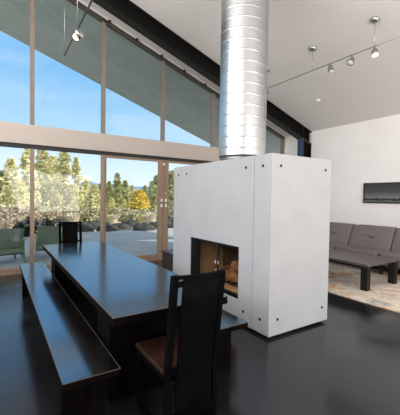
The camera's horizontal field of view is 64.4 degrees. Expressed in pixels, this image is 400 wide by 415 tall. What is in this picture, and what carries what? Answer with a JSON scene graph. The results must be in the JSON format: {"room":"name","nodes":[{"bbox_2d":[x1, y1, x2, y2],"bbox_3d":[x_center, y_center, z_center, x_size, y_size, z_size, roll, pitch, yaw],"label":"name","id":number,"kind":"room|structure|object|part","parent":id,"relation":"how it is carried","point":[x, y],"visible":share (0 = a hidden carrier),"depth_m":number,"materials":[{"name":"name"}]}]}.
{"room":"dining room","nodes":[
{"label":"dining room","id":0,"kind":"room"},
{"bbox_2d":[78,0,286,153],"bbox_3d":[-2.010,-2.319,6.911,11.130,7.167,0.110,0,2,-33],"label":"wall","id":1,"kind":"structure","parent":0,"point":[82,2],"depth_m":7.48,"materials":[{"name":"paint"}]},
{"bbox_2d":[0,142,29,275],"bbox_3d":[-3.867,0.032,5.785,1.393,2.475,0.105,0,2,-33],"label":"window","id":2,"kind":"structure","parent":1,"relation":"in","point":[6,271],"depth_m":5.97,"materials":[{"name":"brown wood"}]},
{"bbox_2d":[30,145,104,270],"bbox_3d":[-2.691,0.028,6.544,1.433,2.475,0.105,0,2,-33],"label":"window","id":3,"kind":"structure","parent":1,"relation":"in","point":[32,147],"depth_m":6.37,"materials":[{"name":"brown wood"}]},
{"bbox_2d":[0,121,219,161],"bbox_3d":[-2.010,-1.396,6.915,11.130,0.371,0.135,0,2,-33],"label":"trim","id":4,"kind":"structure","parent":1,"relation":"attached to","point":[10,132],"depth_m":6.75,"materials":[{"name":"brown wood"}]},
{"bbox_2d":[105,155,164,259],"bbox_3d":[-1.481,0.053,7.305,1.425,2.384,0.080,0,2,-33],"label":"door","id":5,"kind":"structure","parent":1,"relation":"in","point":[161,163],"depth_m":7.60,"materials":[{"name":"brown wood"}]},
{"bbox_2d":[0,0,280,153],"bbox_3d":[-2.860,-4.245,8.219,14.130,5.120,3.215,0,2,-33],"label":"roof overhang","id":6,"kind":"object","parent":1,"relation":"attached to","point":[132,73],"visible":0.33,"depth_m":8.50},
{"bbox_2d":[30,0,284,153],"bbox_3d":[-2.002,-3.701,6.829,11.012,4.274,0.125,0,2,-33],"label":"window","id":7,"kind":"structure","parent":1,"relation":"in","point":[104,22],"depth_m":6.84,"materials":[{"name":"brown wood"}]},
{"bbox_2d":[105,152,212,162],"bbox_3d":[-0.857,-1.177,7.683,2.900,0.075,0.080,0,2,-33],"label":"trim","id":8,"kind":"structure","parent":1,"relation":"attached to","point":[106,153],"depth_m":7.50,"materials":[{"name":"black"}]},
{"bbox_2d":[162,160,201,249],"bbox_3d":[-0.275,0.049,8.079,1.479,2.384,0.088,0,2,-33],"label":"door","id":9,"kind":"structure","parent":1,"relation":"in","point":[166,167],"depth_m":7.70,"materials":[{"name":"brown wood"}]},
{"bbox_2d":[0,260,399,414],"bbox_3d":[0.835,1.590,2.522,11.530,0.300,10.825,0,2,-33],"label":"floor","id":10,"kind":"structure","parent":0,"point":[347,362],"depth_m":2.82,"materials":[{"name":"concrete"}]},
{"bbox_2d":[58,222,81,243],"bbox_3d":[-2.138,0.784,5.344,0.399,1.052,0.580,0,2,-33],"label":"dining chair","id":11,"kind":"object","parent":10,"relation":"on","point":[69,229],"visible":0.38,"depth_m":5.54,"materials":[{"name":"brown wood"}]},
{"bbox_3d":[-2.386,0.779,5.418,0.038,1.050,0.115,0,2,-33],"label":"post","id":12,"kind":"part","parent":11,"relation":"part of","materials":[{"name":"brown wood"}]},
{"bbox_3d":[-2.103,0.778,5.601,0.038,1.050,0.115,0,2,-33],"label":"post","id":13,"kind":"part","parent":11,"relation":"part of","materials":[{"name":"brown wood"}]},
{"bbox_2d":[20,262,120,414],"bbox_3d":[-1.628,1.150,3.411,0.332,0.450,3.684,0,2,-33],"label":"bench","id":14,"kind":"object","parent":10,"relation":"on","point":[82,364],"visible":1,"depth_m":2.22,"materials":[{"name":"brown wood"}]},
{"bbox_3d":[-2.530,1.117,4.783,0.259,0.406,0.080,0,2,-33],"label":"leg","id":15,"kind":"part","parent":14,"relation":"part of","materials":[{"name":"brown wood"}]},
{"bbox_3d":[-0.750,1.226,2.026,0.259,0.406,0.080,0,2,-33],"label":"leg","id":16,"kind":"part","parent":14,"relation":"part of","materials":[{"name":"brown wood"}]},
{"bbox_2d":[43,241,227,403],"bbox_3d":[-1.102,1.001,3.662,0.896,0.750,3.448,0,2,-33],"label":"dining table","id":17,"kind":"object","parent":10,"relation":"on","point":[129,293],"visible":0.69,"depth_m":2.51,"materials":[{"name":"brown wood"}]},
{"bbox_3d":[-1.775,0.989,4.705,0.735,0.692,0.320,0,2,-33],"label":"leg","id":18,"kind":"part","parent":17,"relation":"part of","materials":[{"name":"brown wood"}]},
{"bbox_3d":[-0.431,1.071,2.623,0.735,0.692,0.320,0,2,-33],"label":"leg","id":19,"kind":"part","parent":17,"relation":"part of","materials":[{"name":"brown wood"}]},
{"bbox_2d":[161,250,172,271],"bbox_3d":[-0.238,1.059,5.832,0.720,0.495,0.702,0,2,-33],"label":"chest","id":20,"kind":"object","parent":10,"relation":"on","point":[167,255],"visible":0.17,"depth_m":5.75,"materials":[{"name":"brown wood"}]},
{"bbox_3d":[-0.234,0.825,5.825,0.720,0.028,0.702,0,2,-33],"label":"lid","id":21,"kind":"part","parent":20,"relation":"part of","materials":[{"name":"brown wood"}]},
{"bbox_2d":[135,269,225,414],"bbox_3d":[-0.139,0.910,2.132,0.399,1.052,0.580,0,2,-33],"label":"dining chair","id":22,"kind":"object","parent":10,"relation":"on","point":[187,353],"visible":1,"depth_m":1.93,"materials":[{"name":"brown wood"}]},
{"bbox_3d":[-0.425,1.218,2.263,0.036,0.350,0.040,0,2,-33],"label":"leg","id":23,"kind":"part","parent":22,"relation":"part of","materials":[{"name":"brown wood"}]},
{"bbox_3d":[-0.177,1.026,2.192,0.375,0.045,0.415,0,2,-33],"label":"seat frame","id":24,"kind":"part","parent":22,"relation":"part of","materials":[{"name":"brown wood"}]},
{"bbox_3d":[-0.178,0.986,2.193,0.399,0.035,0.440,0,2,-33],"label":"seat","id":25,"kind":"part","parent":22,"relation":"part of","materials":[{"name":"brown leather"}]},
{"bbox_3d":[-0.174,0.918,1.875,0.038,1.050,0.115,0,2,-33],"label":"post","id":26,"kind":"part","parent":22,"relation":"part of","materials":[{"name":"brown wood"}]},
{"bbox_3d":[0.008,0.403,1.902,0.371,0.020,0.069,0,2,-33],"label":"rail","id":27,"kind":"part","parent":22,"relation":"part of","materials":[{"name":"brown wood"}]},
{"bbox_3d":[0.110,0.917,2.057,0.038,1.050,0.115,0,2,-33],"label":"post","id":28,"kind":"part","parent":22,"relation":"part of","materials":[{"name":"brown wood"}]},
{"bbox_2d":[217,309,247,371],"bbox_3d":[-0.703,1.143,4.129,0.332,0.450,3.581,0,2,-33],"label":"bench","id":29,"kind":"object","parent":10,"relation":"on","point":[230,322],"visible":0.26,"depth_m":2.77,"materials":[{"name":"brown wood"}]},
{"bbox_3d":[0.147,1.218,2.787,0.259,0.406,0.080,0,2,-33],"label":"leg","id":30,"kind":"part","parent":29,"relation":"part of","materials":[{"name":"brown wood"}]},
{"bbox_3d":[-0.700,0.941,4.123,0.331,0.044,3.580,0,2,-33],"label":"seat","id":31,"kind":"part","parent":29,"relation":"part of","materials":[{"name":"brown wood"}]},
{"bbox_2d":[173,153,330,336],"bbox_3d":[0.575,0.383,4.528,1.013,1.987,2.180,0,2,-33],"label":"fireplace","id":32,"kind":"object","parent":10,"relation":"on","point":[269,213],"visible":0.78,"depth_m":3.69,"materials":[{"name":"white"}]},
{"bbox_3d":[0.063,0.337,5.330,1.003,1.957,0.276,0,2,-33],"label":"panel","id":33,"kind":"part","parent":32,"relation":"part of","materials":[{"name":"white concrete"}]},
{"bbox_3d":[0.108,0.754,4.412,0.020,0.579,0.468,0,2,-33],"label":"glass door","id":34,"kind":"part","parent":32,"relation":"part of","materials":[{"name":"clear glass"}]},
{"bbox_3d":[0.190,0.769,4.285,0.058,0.629,1.111,0,2,-33],"label":"door frame","id":35,"kind":"part","parent":32,"relation":"part of","materials":[{"name":"black metal"}]},
{"bbox_3d":[0.578,0.368,4.532,1.003,1.957,1.618,0,2,-33],"label":"panel","id":36,"kind":"part","parent":32,"relation":"part of","materials":[{"name":"white concrete"}]},
{"bbox_2d":[215,265,230,270],"bbox_3d":[0.356,0.914,4.636,0.261,0.124,0.125,0,2,-37],"label":"log","id":37,"kind":"object","parent":32,"relation":"in","point":[228,267],"visible":0.3,"depth_m":4.61,"materials":[{"name":"brown wood"}]},
{"bbox_3d":[0.360,0.770,4.020,0.020,0.579,0.457,0,2,-33],"label":"glass door","id":38,"kind":"part","parent":32,"relation":"part of","materials":[{"name":"clear glass"}]},
{"bbox_3d":[0.663,0.767,4.591,0.028,0.629,1.111,0,2,-33],"label":"plate","id":39,"kind":"part","parent":32,"relation":"part of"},
{"bbox_2d":[225,269,237,282],"bbox_3d":[0.468,0.925,4.204,0.133,0.135,0.511,0,2,-31],"label":"log","id":40,"kind":"object","parent":32,"relation":"in","point":[230,275],"visible":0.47,"depth_m":4.20,"materials":[{"name":"brown wood"}]},
{"bbox_2d":[219,0,268,160],"bbox_3d":[0.617,-2.179,4.456,0.659,3.140,0.659,2,2,40],"label":"flue pipe","id":41,"kind":"object","parent":32,"relation":"on","point":[244,23],"visible":0.99,"depth_m":4.19,"materials":[{"name":"grey metal"}]},
{"bbox_3d":[1.091,0.400,3.737,1.003,1.957,0.270,0,2,-33],"label":"panel","id":42,"kind":"part","parent":32,"relation":"part of","materials":[{"name":"white concrete"}]},
{"bbox_3d":[0.613,0.920,4.303,0.146,0.141,0.542,0,2,-33],"label":"log","id":43,"kind":"object","parent":32,"relation":"in","visible":0},
{"bbox_2d":[231,260,238,270],"bbox_3d":[0.581,0.799,4.188,0.139,0.141,0.411,0,2,-31],"label":"log","id":44,"kind":"object","parent":43,"relation":"on","point":[234,265],"visible":0.22,"depth_m":4.27,"materials":[{"name":"brown wood"}]},
{"bbox_2d":[297,138,311,157],"bbox_3d":[2.953,-0.332,9.128,0.385,3.224,0.220,0,2,-33],"label":"steel column","id":45,"kind":"structure","parent":10,"relation":"on","point":[303,146],"depth_m":9.07,"materials":[{"name":"grey"}]},
{"bbox_2d":[93,0,311,143],"bbox_3d":[-1.500,-3.835,6.115,11.130,4.070,0.200,0,2,-33],"label":"steel beam","id":46,"kind":"structure","parent":45,"relation":"on","point":[126,11],"depth_m":6.77,"materials":[{"name":"black metal"}]},
{"bbox_2d":[328,262,399,312],"bbox_3d":[3.077,1.372,5.852,2.390,0.012,4.000,0,2,-33],"label":"rug","id":47,"kind":"object","parent":10,"relation":"on","point":[343,280],"visible":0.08,"depth_m":5.48,"materials":[{"name":"beige carpet"}]},
{"bbox_2d":[329,248,398,290],"bbox_3d":[2.685,1.128,6.208,1.000,0.443,1.760,0,2,-33],"label":"coffee table","id":48,"kind":"object","parent":47,"relation":"on","point":[365,262],"visible":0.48,"depth_m":5.69,"materials":[{"name":"black wood"}]},
{"bbox_3d":[2.753,1.176,5.287,0.105,0.403,0.115,0,2,-33],"label":"leg","id":49,"kind":"part","parent":48,"relation":"part of","materials":[{"name":"black wood"}]},
{"bbox_3d":[3.497,1.174,5.767,0.105,0.403,0.115,0,2,-33],"label":"leg","id":50,"kind":"part","parent":48,"relation":"part of","materials":[{"name":"black wood"}]},
{"bbox_2d":[329,222,399,273],"bbox_3d":[4.034,0.901,6.701,1.118,0.934,4.020,0,2,-33],"label":"sofa","id":51,"kind":"object","parent":10,"relation":"on","point":[383,241],"visible":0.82,"depth_m":7.06,"materials":[{"name":"fabric"}]},
{"bbox_2d":[329,242,344,248],"bbox_3d":[3.145,0.928,7.912,0.938,0.142,0.990,0,2,-33],"label":"seat cushion","id":52,"kind":"object","parent":51,"relation":"on","point":[332,245],"depth_m":7.49,"materials":[{"name":"beige fabric"}]},
{"bbox_2d":[329,222,355,244],"bbox_3d":[3.383,0.638,7.993,0.434,0.505,0.945,0,2,-33],"label":"cushion","id":53,"kind":"object","parent":51,"relation":"on","point":[339,233],"depth_m":7.72,"materials":[{"name":"beige fabric"}]},
{"bbox_2d":[335,245,390,255],"bbox_3d":[3.686,0.961,7.074,0.938,0.142,0.990,0,2,-33],"label":"seat cushion","id":54,"kind":"object","parent":51,"relation":"on","point":[364,249],"depth_m":6.84,"materials":[{"name":"beige fabric"}]},
{"bbox_2d":[348,224,397,250],"bbox_3d":[3.902,0.670,7.189,0.434,0.505,0.945,0,2,-33],"label":"cushion","id":55,"kind":"object","parent":51,"relation":"on","point":[367,236],"depth_m":7.07,"materials":[{"name":"beige fabric"}]},
{"bbox_3d":[3.697,1.259,6.486,0.060,0.198,0.060,0,2,-33],"label":"leg","id":56,"kind":"part","parent":51,"relation":"part of","materials":[{"name":"black wood"}]},
{"bbox_2d":[379,251,399,262],"bbox_3d":[4.227,0.995,6.237,0.938,0.142,0.990,0,2,-33],"label":"seat cushion","id":57,"kind":"object","parent":51,"relation":"on","point":[389,254],"depth_m":6.28,"materials":[{"name":"beige fabric"}]},
{"bbox_2d":[391,228,399,251],"bbox_3d":[4.421,0.702,6.384,0.434,0.505,0.945,0,2,-33],"label":"cushion","id":58,"kind":"object","parent":51,"relation":"on","point":[395,238],"depth_m":6.67,"materials":[{"name":"beige fabric"}]},
{"bbox_2d":[81,0,399,136],"bbox_3d":[0.935,-4.043,2.340,11.530,4.193,10.785,0,2,-33],"label":"ceiling","id":59,"kind":"structure","parent":0,"point":[368,89],"depth_m":6.17,"materials":[{"name":"paint"}]},
{"bbox_2d":[63,0,92,56],"bbox_3d":[-1.008,-3.352,3.454,0.161,1.886,5.116,0,2,-33],"label":"track light","id":60,"kind":"object","parent":59,"relation":"hanging from","point":[78,34],"visible":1,"depth_m":4.65,"materials":[{"name":"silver metal"}]},
{"bbox_2d":[267,16,399,95],"bbox_3d":[2.630,-2.661,5.117,0.149,0.602,4.720,0,2,-33],"label":"track light","id":61,"kind":"object","parent":59,"relation":"hanging from","point":[374,53],"visible":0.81,"depth_m":5.26,"materials":[{"name":"silver metal"}]},
{"bbox_3d":[2.635,-2.529,5.126,0.018,0.018,4.720,0,2,-33],"label":"rail","id":62,"kind":"part","parent":61,"relation":"part of","materials":[{"name":"silver metal"}]},
{"bbox_2d":[286,114,399,227],"bbox_3d":[5.622,-0.301,5.543,0.200,3.457,10.835,0,2,-33],"label":"wall","id":63,"kind":"structure","parent":0,"point":[359,153],"depth_m":7.93,"materials":[{"name":"white paint"}]},
{"bbox_2d":[363,182,399,203],"bbox_3d":[4.463,-0.327,7.119,0.033,0.487,1.638,0,2,-33],"label":"framed picture","id":64,"kind":"object","parent":63,"relation":"attached to","point":[385,192],"visible":1,"depth_m":7.42,"materials":[{"name":"black paper"}]},
{"label":"outside","id":65,"kind":"structure","parent":0,"visible":0},
{"bbox_3d":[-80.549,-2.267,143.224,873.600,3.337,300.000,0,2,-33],"label":"ground","id":66,"kind":"structure","parent":65,"visible":0},
{"bbox_2d":[0,157,20,208],"bbox_3d":[-17.322,-1.960,29.191,2.806,5.482,2.784,2,2,40],"label":"pine tree","id":67,"kind":"object","parent":66,"relation":"on","point":[10,170],"visible":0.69,"depth_m":28.78,"materials":[{"name":"green plant"}]},
{"bbox_2d":[0,209,23,228],"bbox_3d":[-8.487,0.638,13.586,1.839,1.162,1.728,2,2,26],"label":"bush","id":68,"kind":"object","parent":66,"relation":"on","point":[6,221],"visible":0.81,"depth_m":13.43,"materials":[{"name":"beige plant"}]},
{"bbox_2d":[5,178,29,207],"bbox_3d":[-13.391,-0.708,23.481,2.064,2.933,2.248,1,2,-8],"label":"pine tree","id":69,"kind":"object","parent":66,"relation":"on","point":[20,195],"visible":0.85,"depth_m":23.21,"materials":[{"name":"green plant"}]},
{"bbox_2d":[0,206,35,221],"bbox_3d":[-9.081,0.506,15.524,2.006,1.244,1.944,0,2,-33],"label":"bush","id":70,"kind":"object","parent":66,"relation":"on","point":[18,211],"visible":0.3,"depth_m":15.44,"materials":[{"name":"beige plant"}]},
{"bbox_2d":[13,149,42,206],"bbox_3d":[-14.376,-2.198,26.293,2.241,5.854,2.387,1,2,8],"label":"pine tree","id":71,"kind":"object","parent":66,"relation":"on","point":[25,165],"visible":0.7,"depth_m":26.09,"materials":[{"name":"green plant"}]},
{"bbox_2d":[21,207,40,220],"bbox_3d":[-9.535,0.538,17.453,1.444,1.111,1.437,0,2,-33],"label":"bush","id":72,"kind":"object","parent":66,"relation":"on","point":[37,215],"visible":0.11,"depth_m":17.51,"materials":[{"name":"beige plant"}]},
{"bbox_2d":[24,216,40,233],"bbox_3d":[-6.982,0.811,13.081,0.824,0.938,0.813,0,2,-33],"label":"shrub","id":73,"kind":"object","parent":66,"relation":"on","point":[36,224],"visible":0.16,"depth_m":13.03,"materials":[{"name":"green plant"}]},
{"bbox_2d":[29,188,39,205],"bbox_3d":[-21.533,-1.423,41.535,2.433,3.457,2.649,1,2,0],"label":"pine tree","id":74,"kind":"object","parent":66,"relation":"on","point":[36,198],"visible":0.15,"depth_m":40.95,"materials":[{"name":"green plant"}]},
{"bbox_2d":[28,205,51,212],"bbox_3d":[-10.754,0.357,21.225,1.758,1.054,1.750,0,2,-33],"label":"clump","id":75,"kind":"object","parent":66,"relation":"on","point":[37,208],"visible":0.29,"depth_m":20.88,"materials":[{"name":"grey plant"}]},
{"bbox_2d":[38,218,56,226],"bbox_3d":[-7.277,0.847,15.022,0.902,0.744,0.943,0,2,-33],"label":"shrub","id":76,"kind":"object","parent":66,"relation":"on","point":[44,222],"visible":0.62,"depth_m":14.86,"materials":[{"name":"green plant"}]},
{"bbox_2d":[34,150,61,206],"bbox_3d":[-16.093,-2.996,32.315,3.039,7.452,2.853,1,2,7],"label":"pine tree","id":77,"kind":"object","parent":66,"relation":"on","point":[44,169],"visible":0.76,"depth_m":32.20,"materials":[{"name":"green plant"}]},
{"bbox_2d":[36,155,65,210],"bbox_3d":[-16.805,-2.718,36.263,3.393,6.681,3.420,1,2,-10],"label":"pine tree","id":78,"kind":"object","parent":66,"relation":"on","point":[47,202],"visible":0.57,"depth_m":35.73,"materials":[{"name":"green plant"}]},
{"bbox_2d":[39,209,63,221],"bbox_3d":[-8.910,0.572,18.868,1.657,0.913,1.635,0,2,-33],"label":"bush","id":79,"kind":"object","parent":66,"relation":"on","point":[56,216],"visible":0.77,"depth_m":18.57,"materials":[{"name":"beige plant"}]},
{"bbox_2d":[49,206,71,219],"bbox_3d":[-8.919,0.425,20.663,1.733,1.114,1.800,0,2,-33],"label":"clump","id":80,"kind":"object","parent":66,"relation":"on","point":[59,209],"visible":0.32,"depth_m":20.36,"materials":[{"name":"grey plant"}]},
{"bbox_2d":[51,152,82,200],"bbox_3d":[-12.270,-2.491,28.607,2.673,6.555,2.510,1,2,19],"label":"pine tree","id":81,"kind":"object","parent":66,"relation":"on","point":[64,168],"visible":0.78,"depth_m":28.40,"materials":[{"name":"green plant"}]},
{"bbox_2d":[57,183,85,208],"bbox_3d":[-10.045,-0.593,25.125,2.421,2.748,2.224,2,2,19],"label":"pine tree","id":82,"kind":"object","parent":66,"relation":"on","point":[71,199],"visible":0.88,"depth_m":24.74,"materials":[{"name":"green plant"}]},
{"bbox_2d":[63,207,82,221],"bbox_3d":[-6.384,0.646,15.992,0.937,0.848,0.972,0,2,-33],"label":"clump","id":83,"kind":"object","parent":66,"relation":"on","point":[72,218],"visible":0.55,"depth_m":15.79,"materials":[{"name":"plant"}]},
{"bbox_2d":[69,156,87,201],"bbox_3d":[-12.468,-2.201,31.821,2.270,5.929,2.418,0,2,-28],"label":"pine tree","id":84,"kind":"object","parent":66,"relation":"on","point":[76,166],"visible":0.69,"depth_m":31.71,"materials":[{"name":"green plant"}]},
{"bbox_2d":[81,178,89,207],"bbox_3d":[-12.381,-1.278,34.549,1.988,3.915,2.004,2,2,21],"label":"pine tree","id":85,"kind":"object","parent":66,"relation":"on","point":[86,184],"visible":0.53,"depth_m":34.32,"materials":[{"name":"green plant"}]},
{"bbox_2d":[78,222,93,231],"bbox_3d":[-5.195,0.902,13.980,0.837,0.543,0.934,2,2,38],"label":"boulder","id":86,"kind":"object","parent":66,"relation":"on","point":[86,227],"visible":0.29,"depth_m":13.85,"materials":[{"name":"grey stone"}]},
{"bbox_2d":[76,206,106,222],"bbox_3d":[-5.924,0.526,17.276,1.729,1.218,1.707,0,2,-33],"label":"clump","id":87,"kind":"object","parent":66,"relation":"on","point":[89,214],"visible":0.67,"depth_m":16.90,"materials":[{"name":"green plant"}]},
{"bbox_2d":[88,220,99,229],"bbox_3d":[-5.270,0.861,15.714,1.288,0.518,0.939,0,2,-33],"label":"boulder","id":88,"kind":"object","parent":66,"relation":"on","point":[95,223],"visible":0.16,"depth_m":15.44,"materials":[{"name":"grey stone"}]},
{"bbox_2d":[84,183,106,209],"bbox_3d":[-9.287,-0.680,27.661,2.281,2.976,2.095,1,2,18],"label":"pine tree","id":89,"kind":"object","parent":66,"relation":"on","point":[93,199],"visible":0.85,"depth_m":27.45,"materials":[{"name":"green plant"}]},
{"bbox_2d":[96,222,117,231],"bbox_3d":[-4.153,0.921,14.349,0.959,0.512,0.898,0,2,-33],"label":"boulder","id":90,"kind":"object","parent":66,"relation":"on","point":[109,227],"visible":0.36,"depth_m":14.17,"materials":[{"name":"grey stone"}]},
{"bbox_2d":[106,181,112,204],"bbox_3d":[-11.036,-1.384,38.582,1.497,3.775,1.558,2,2,40],"label":"pine tree","id":91,"kind":"object","parent":66,"relation":"on","point":[109,192],"visible":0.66,"depth_m":38.47,"materials":[{"name":"green plant"}]},
{"bbox_2d":[106,197,115,208],"bbox_3d":[-8.399,-0.141,29.820,1.434,1.872,1.317,2,2,33],"label":"pine tree","id":92,"kind":"object","parent":66,"relation":"on","point":[110,202],"visible":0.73,"depth_m":29.72,"materials":[{"name":"green plant"}]},
{"bbox_2d":[106,207,121,224],"bbox_3d":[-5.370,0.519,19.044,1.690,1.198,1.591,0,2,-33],"label":"clump","id":93,"kind":"object","parent":66,"relation":"on","point":[114,211],"visible":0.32,"depth_m":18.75,"materials":[{"name":"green plant"}]},
{"bbox_2d":[111,173,123,208],"bbox_3d":[-8.969,-1.568,34.760,1.828,4.610,1.903,1,2,-10],"label":"pine tree","id":94,"kind":"object","parent":66,"relation":"on","point":[117,191],"visible":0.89,"depth_m":34.59,"materials":[{"name":"green plant"}]},
{"bbox_2d":[112,223,131,229],"bbox_3d":[-3.955,0.949,15.526,1.025,0.389,1.069,2,2,21],"label":"boulder","id":95,"kind":"object","parent":66,"relation":"on","point":[121,226],"visible":0.42,"depth_m":15.29,"materials":[{"name":"grey stone"}]},
{"bbox_2d":[112,207,132,213],"bbox_3d":[-5.139,0.468,20.916,1.864,1.067,1.678,0,2,-33],"label":"clump","id":96,"kind":"object","parent":66,"relation":"on","point":[128,209],"visible":0.18,"depth_m":20.73,"materials":[{"name":"grey plant"}]},
{"bbox_2d":[121,179,130,204],"bbox_3d":[-9.330,-1.519,39.832,2.231,4.019,1.886,1,2,6],"label":"pine tree","id":97,"kind":"object","parent":66,"relation":"on","point":[126,194],"visible":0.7,"depth_m":39.63,"materials":[{"name":"green plant"}]},
{"bbox_2d":[121,219,137,227],"bbox_3d":[-3.682,0.867,16.905,1.045,0.477,0.861,0,2,-33],"label":"boulder","id":98,"kind":"object","parent":66,"relation":"on","point":[131,222],"visible":0.33,"depth_m":16.59,"materials":[{"name":"grey stone"}]},
{"bbox_2d":[129,185,135,201],"bbox_3d":[-9.166,-1.378,43.011,1.778,3.502,1.792,-1,2,-42],"label":"pine tree","id":99,"kind":"object","parent":66,"relation":"on","point":[131,189],"visible":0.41,"depth_m":42.81,"materials":[{"name":"green plant"}]},
{"bbox_2d":[120,211,146,222],"bbox_3d":[-3.849,0.651,18.380,1.715,0.992,1.716,0,2,-33],"label":"clump","id":100,"kind":"object","parent":66,"relation":"on","point":[128,215],"visible":0.68,"depth_m":18.02,"materials":[{"name":"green plant"}]},
{"bbox_2d":[123,188,155,210],"bbox_3d":[-4.555,-0.234,24.303,2.702,2.417,2.606,0,2,-20],"label":"tree","id":101,"kind":"object","parent":66,"relation":"on","point":[139,201],"visible":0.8,"depth_m":23.95,"materials":[{"name":"yellow plant"}]},
{"bbox_2d":[132,222,155,230],"bbox_3d":[-2.631,0.945,15.001,1.155,0.474,1.007,1,2,-12],"label":"boulder","id":102,"kind":"object","parent":66,"relation":"on","point":[143,226],"visible":0.58,"depth_m":14.74,"materials":[{"name":"grey stone"}]},
{"bbox_2d":[143,185,148,197],"bbox_3d":[-7.825,-1.446,45.231,1.691,3.604,2.001,0,2,-30],"label":"pine tree","id":103,"kind":"object","parent":66,"relation":"on","point":[145,189],"visible":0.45,"depth_m":45.14,"materials":[{"name":"green plant"}]},
{"bbox_2d":[138,208,156,223],"bbox_3d":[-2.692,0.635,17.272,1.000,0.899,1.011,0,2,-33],"label":"clump","id":104,"kind":"object","parent":66,"relation":"on","point":[152,217],"visible":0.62,"depth_m":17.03,"materials":[{"name":"plant"}]},
{"bbox_2d":[146,181,152,198],"bbox_3d":[-6.056,-1.406,39.608,1.604,3.885,1.540,0,2,-20],"label":"pine tree","id":105,"kind":"object","parent":66,"relation":"on","point":[151,182],"visible":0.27,"depth_m":39.28,"materials":[{"name":"green plant"}]},
{"bbox_2d":[148,175,157,209],"bbox_3d":[-4.401,-1.271,32.580,2.259,4.377,2.673,0,2,-33],"label":"pine tree","id":106,"kind":"object","parent":66,"relation":"on","point":[153,196],"visible":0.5,"depth_m":32.28,"materials":[{"name":"green plant"}]},
{"bbox_2d":[168,170,173,201],"bbox_3d":[-2.602,-1.174,27.812,2.025,4.316,2.396,2,2,27],"label":"pine tree","id":107,"kind":"object","parent":66,"relation":"on","point":[171,173],"visible":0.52,"depth_m":27.53,"materials":[{"name":"green plant"}]},
{"bbox_2d":[168,200,173,216],"bbox_3d":[-1.620,0.335,18.939,1.965,1.631,1.782,0,2,-33],"label":"clump","id":108,"kind":"object","parent":66,"relation":"on","point":[171,203],"visible":0.31,"depth_m":18.48,"materials":[{"name":"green plant"}]},
{"bbox_2d":[168,216,173,227],"bbox_3d":[-1.509,0.802,17.347,1.186,0.660,0.956,0,2,-33],"label":"boulder","id":109,"kind":"object","parent":66,"relation":"on","point":[170,219],"visible":0.23,"depth_m":16.98,"materials":[{"name":"grey stone"}]},
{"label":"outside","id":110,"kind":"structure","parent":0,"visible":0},
{"bbox_2d":[78,181,148,197],"bbox_3d":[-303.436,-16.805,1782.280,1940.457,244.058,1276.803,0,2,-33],"label":"mountain ridge","id":111,"kind":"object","parent":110,"point":[91,183],"visible":0.02,"depth_m":1705.08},
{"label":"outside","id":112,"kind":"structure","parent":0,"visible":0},
{"bbox_2d":[0,228,172,268],"bbox_3d":[-2.418,1.302,11.129,36.000,0.270,7.175,0,2,-33],"label":"patio","id":113,"kind":"structure","parent":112,"point":[136,243],"depth_m":10.42,"materials":[{"name":"concrete"}]},
{"bbox_2d":[0,228,26,263],"bbox_3d":[-4.396,0.851,7.149,0.988,0.800,0.760,3,2,45],"label":"lounge chair","id":114,"kind":"object","parent":113,"relation":"on","point":[12,242],"visible":0.97,"depth_m":7.02,"materials":[{"name":"green fabric"}]},
{"bbox_3d":[-4.162,0.988,7.366,0.950,0.521,0.021,3,2,45],"label":"panel","id":115,"kind":"part","parent":114,"relation":"part of","materials":[{"name":"green fabric"}]},
{"bbox_2d":[12,220,34,236],"bbox_3d":[-6.630,0.880,11.918,0.799,0.848,0.769,0,2,-33],"label":"shrub","id":116,"kind":"object","parent":113,"relation":"on","point":[26,225],"visible":0.53,"depth_m":11.80,"materials":[{"name":"green plant"}]},
{"bbox_2d":[34,226,61,261],"bbox_3d":[-3.735,0.839,7.930,0.760,0.800,0.988,0,2,-27],"label":"lounge chair","id":117,"kind":"object","parent":113,"relation":"on","point":[46,235],"visible":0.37,"depth_m":7.64,"materials":[{"name":"green fabric"}]},
{"bbox_3d":[-4.012,0.979,7.772,0.021,0.521,0.950,0,2,-27],"label":"panel","id":118,"kind":"part","parent":117,"relation":"part of","materials":[{"name":"green plastic"}]},
{"bbox_3d":[-3.622,0.754,7.710,0.598,0.614,0.271,0,2,-27],"label":"backrest","id":119,"kind":"part","parent":117,"relation":"part of","materials":[{"name":"green fabric"}]}
]}

